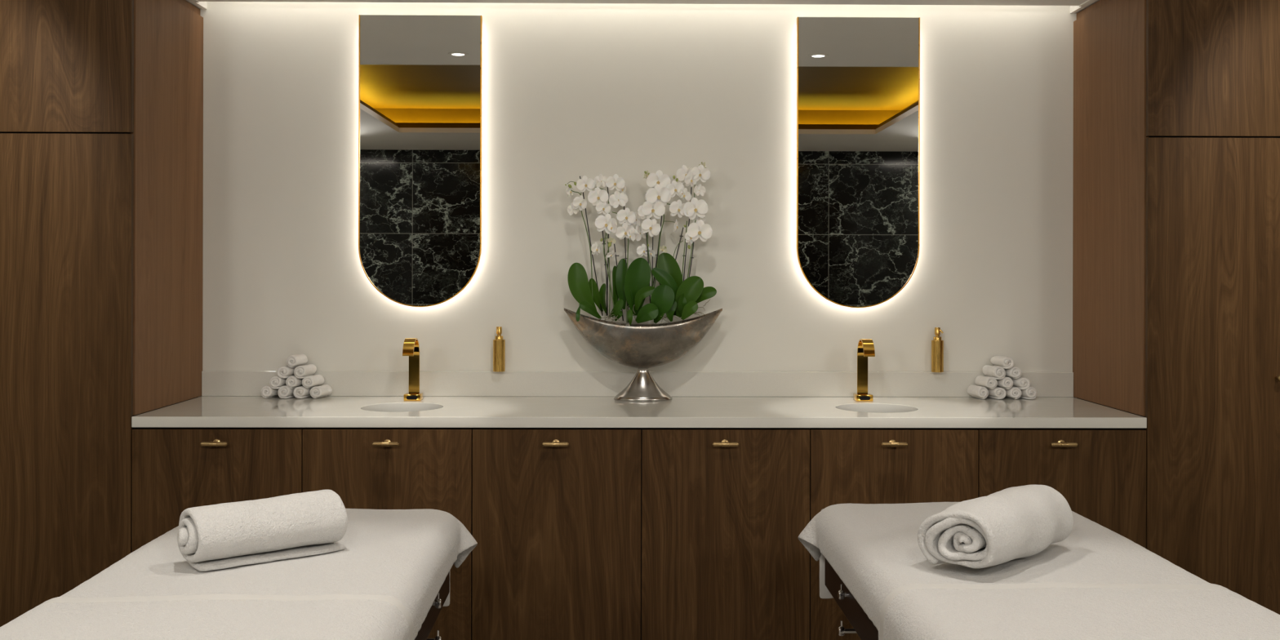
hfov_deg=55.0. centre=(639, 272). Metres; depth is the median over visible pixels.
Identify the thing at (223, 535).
bath towel
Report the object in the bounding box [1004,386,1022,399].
rolled hand towel
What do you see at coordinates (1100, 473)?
base cabinet
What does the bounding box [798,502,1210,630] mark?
sheet
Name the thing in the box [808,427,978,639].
base cabinet
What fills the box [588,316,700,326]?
filling
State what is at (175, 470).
base cabinet
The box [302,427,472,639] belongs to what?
base cabinet
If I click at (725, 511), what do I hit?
base cabinet
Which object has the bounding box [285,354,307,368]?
rolled hand towel
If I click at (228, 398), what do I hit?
countertop
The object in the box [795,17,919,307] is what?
wall mirror
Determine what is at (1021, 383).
rolled hand towel
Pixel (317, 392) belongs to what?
rolled hand towel
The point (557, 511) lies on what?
base cabinet
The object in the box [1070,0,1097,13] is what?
trim
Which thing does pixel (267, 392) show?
rolled hand towel
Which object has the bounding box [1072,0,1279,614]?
tall cabinet
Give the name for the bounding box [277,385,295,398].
rolled hand towel
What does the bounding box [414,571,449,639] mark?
bed
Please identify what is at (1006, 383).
rolled hand towel
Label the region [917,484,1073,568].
bath towel
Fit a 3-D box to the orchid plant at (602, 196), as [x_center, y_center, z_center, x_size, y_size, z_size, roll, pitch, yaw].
[-0.132,-0.111,4.936,0.166,0.571,0.085,0,0,-11]
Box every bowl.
[564,307,722,401]
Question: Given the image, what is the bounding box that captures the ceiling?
[186,0,1099,12]
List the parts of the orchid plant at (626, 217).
flower stem, flower, flower, flower, flower, flower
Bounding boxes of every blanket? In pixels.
[0,592,413,639]
[878,581,1279,639]
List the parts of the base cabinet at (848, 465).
handle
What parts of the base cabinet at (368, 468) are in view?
handle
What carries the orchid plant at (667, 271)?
on the filling
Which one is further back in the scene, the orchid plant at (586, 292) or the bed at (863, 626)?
the orchid plant at (586, 292)
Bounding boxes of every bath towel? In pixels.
[177,489,347,571]
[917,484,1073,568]
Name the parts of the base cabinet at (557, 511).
handle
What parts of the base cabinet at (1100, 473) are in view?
handle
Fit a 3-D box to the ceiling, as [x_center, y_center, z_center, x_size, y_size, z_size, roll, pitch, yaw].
[0.103,-1.101,2.124,5.750,0.032,5.945,0,0,-1]
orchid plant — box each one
[564,175,613,321]
[587,173,627,315]
[595,213,623,323]
[612,206,648,324]
[624,200,665,323]
[643,169,684,322]
[672,161,710,317]
[680,197,716,319]
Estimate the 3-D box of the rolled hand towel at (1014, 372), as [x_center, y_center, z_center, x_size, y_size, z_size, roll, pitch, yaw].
[1.516,0.408,5.038,0.057,0.049,0.110,0,0,-15]
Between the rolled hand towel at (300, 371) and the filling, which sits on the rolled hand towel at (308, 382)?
the rolled hand towel at (300, 371)
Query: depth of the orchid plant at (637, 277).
4.90 m
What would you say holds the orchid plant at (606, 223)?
on the filling
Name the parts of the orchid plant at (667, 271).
flower, flower, flower, flower stem, flower, flower, flower, flower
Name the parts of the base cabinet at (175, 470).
handle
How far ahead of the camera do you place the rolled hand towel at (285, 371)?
4.96 m
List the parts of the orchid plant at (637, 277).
flower, flower, flower stem, flower, flower, flower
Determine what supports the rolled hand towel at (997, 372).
on the rolled hand towel at (1006, 383)
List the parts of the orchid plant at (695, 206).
flower, flower stem, flower, flower, flower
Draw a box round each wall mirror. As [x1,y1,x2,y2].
[358,14,482,306]
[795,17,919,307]
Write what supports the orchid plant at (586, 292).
in the filling
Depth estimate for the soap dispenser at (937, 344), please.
5.04 m
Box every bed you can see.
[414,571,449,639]
[824,558,878,639]
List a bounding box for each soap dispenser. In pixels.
[493,326,505,371]
[931,327,943,372]
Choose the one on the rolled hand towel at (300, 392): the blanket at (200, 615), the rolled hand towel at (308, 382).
the rolled hand towel at (308, 382)
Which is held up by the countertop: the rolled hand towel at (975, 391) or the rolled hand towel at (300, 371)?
the rolled hand towel at (975, 391)
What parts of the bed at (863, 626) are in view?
adjustment knob, adjustment knob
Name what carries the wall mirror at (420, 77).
attached to the wall
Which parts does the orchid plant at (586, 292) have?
flower, flower, flower, flower stem, flower, flower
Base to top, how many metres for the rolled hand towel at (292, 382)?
0.051 m
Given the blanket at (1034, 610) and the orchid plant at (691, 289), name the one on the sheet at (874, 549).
the blanket at (1034, 610)
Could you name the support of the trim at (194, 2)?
attached to the wall
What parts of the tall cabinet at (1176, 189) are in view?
shadow gap panel, panel, door, door, knob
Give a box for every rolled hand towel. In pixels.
[260,385,278,398]
[269,375,287,388]
[276,365,295,377]
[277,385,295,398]
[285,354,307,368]
[285,375,302,388]
[293,364,316,378]
[293,386,311,398]
[302,374,324,388]
[309,384,332,398]
[967,385,988,399]
[974,375,997,389]
[982,364,1005,379]
[986,386,1006,399]
[990,355,1013,368]
[996,376,1013,389]
[1004,366,1022,378]
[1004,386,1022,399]
[1010,377,1030,389]
[1020,386,1037,399]
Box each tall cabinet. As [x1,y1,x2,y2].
[0,0,203,626]
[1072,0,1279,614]
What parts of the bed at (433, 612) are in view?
adjustment knob, adjustment knob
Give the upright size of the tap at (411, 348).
0.251 m
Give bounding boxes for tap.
[402,337,422,400]
[853,338,875,401]
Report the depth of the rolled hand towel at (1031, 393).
5.00 m
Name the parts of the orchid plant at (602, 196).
flower, flower, flower stem, flower, flower, flower, flower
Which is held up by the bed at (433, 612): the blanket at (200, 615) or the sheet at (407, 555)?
the sheet at (407, 555)
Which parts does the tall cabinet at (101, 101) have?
door, door, panel, shadow gap panel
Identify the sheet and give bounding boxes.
[60,508,477,639]
[442,592,449,606]
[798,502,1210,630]
[819,508,833,598]
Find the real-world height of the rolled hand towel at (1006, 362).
0.048 m
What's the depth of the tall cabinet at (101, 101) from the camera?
4.34 m
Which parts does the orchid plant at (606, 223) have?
flower, flower stem, flower, flower, flower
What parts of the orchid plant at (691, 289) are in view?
flower, flower stem, flower, flower, flower, flower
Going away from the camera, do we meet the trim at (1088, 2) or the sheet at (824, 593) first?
the sheet at (824, 593)
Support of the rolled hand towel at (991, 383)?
on the rolled hand towel at (997, 393)
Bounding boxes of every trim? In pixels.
[187,0,206,8]
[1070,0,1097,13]
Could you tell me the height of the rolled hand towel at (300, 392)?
0.048 m
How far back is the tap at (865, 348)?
4.96 m
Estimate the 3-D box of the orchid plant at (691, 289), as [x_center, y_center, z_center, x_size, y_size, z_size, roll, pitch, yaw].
[0.199,-0.132,4.921,0.162,0.625,0.098,0,0,-1]
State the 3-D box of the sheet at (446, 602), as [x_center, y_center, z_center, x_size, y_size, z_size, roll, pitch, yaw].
[-0.924,0.860,3.461,0.719,0.299,0.512,0,0,-2]
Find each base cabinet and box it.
[131,427,303,552]
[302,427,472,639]
[471,427,641,639]
[640,427,809,639]
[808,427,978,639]
[976,427,1146,548]
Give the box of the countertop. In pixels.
[131,370,1146,428]
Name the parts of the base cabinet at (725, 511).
handle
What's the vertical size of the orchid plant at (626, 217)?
0.477 m
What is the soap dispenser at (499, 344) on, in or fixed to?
attached to the wall
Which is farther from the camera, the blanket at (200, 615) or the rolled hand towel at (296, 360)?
the rolled hand towel at (296, 360)
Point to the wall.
(571, 91)
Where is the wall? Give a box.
[198,1,1078,398]
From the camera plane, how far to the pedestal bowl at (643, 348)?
4.89 m
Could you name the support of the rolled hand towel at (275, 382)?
on the rolled hand towel at (267, 392)
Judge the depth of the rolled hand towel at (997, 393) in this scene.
4.99 m
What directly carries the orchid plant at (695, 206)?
in the filling

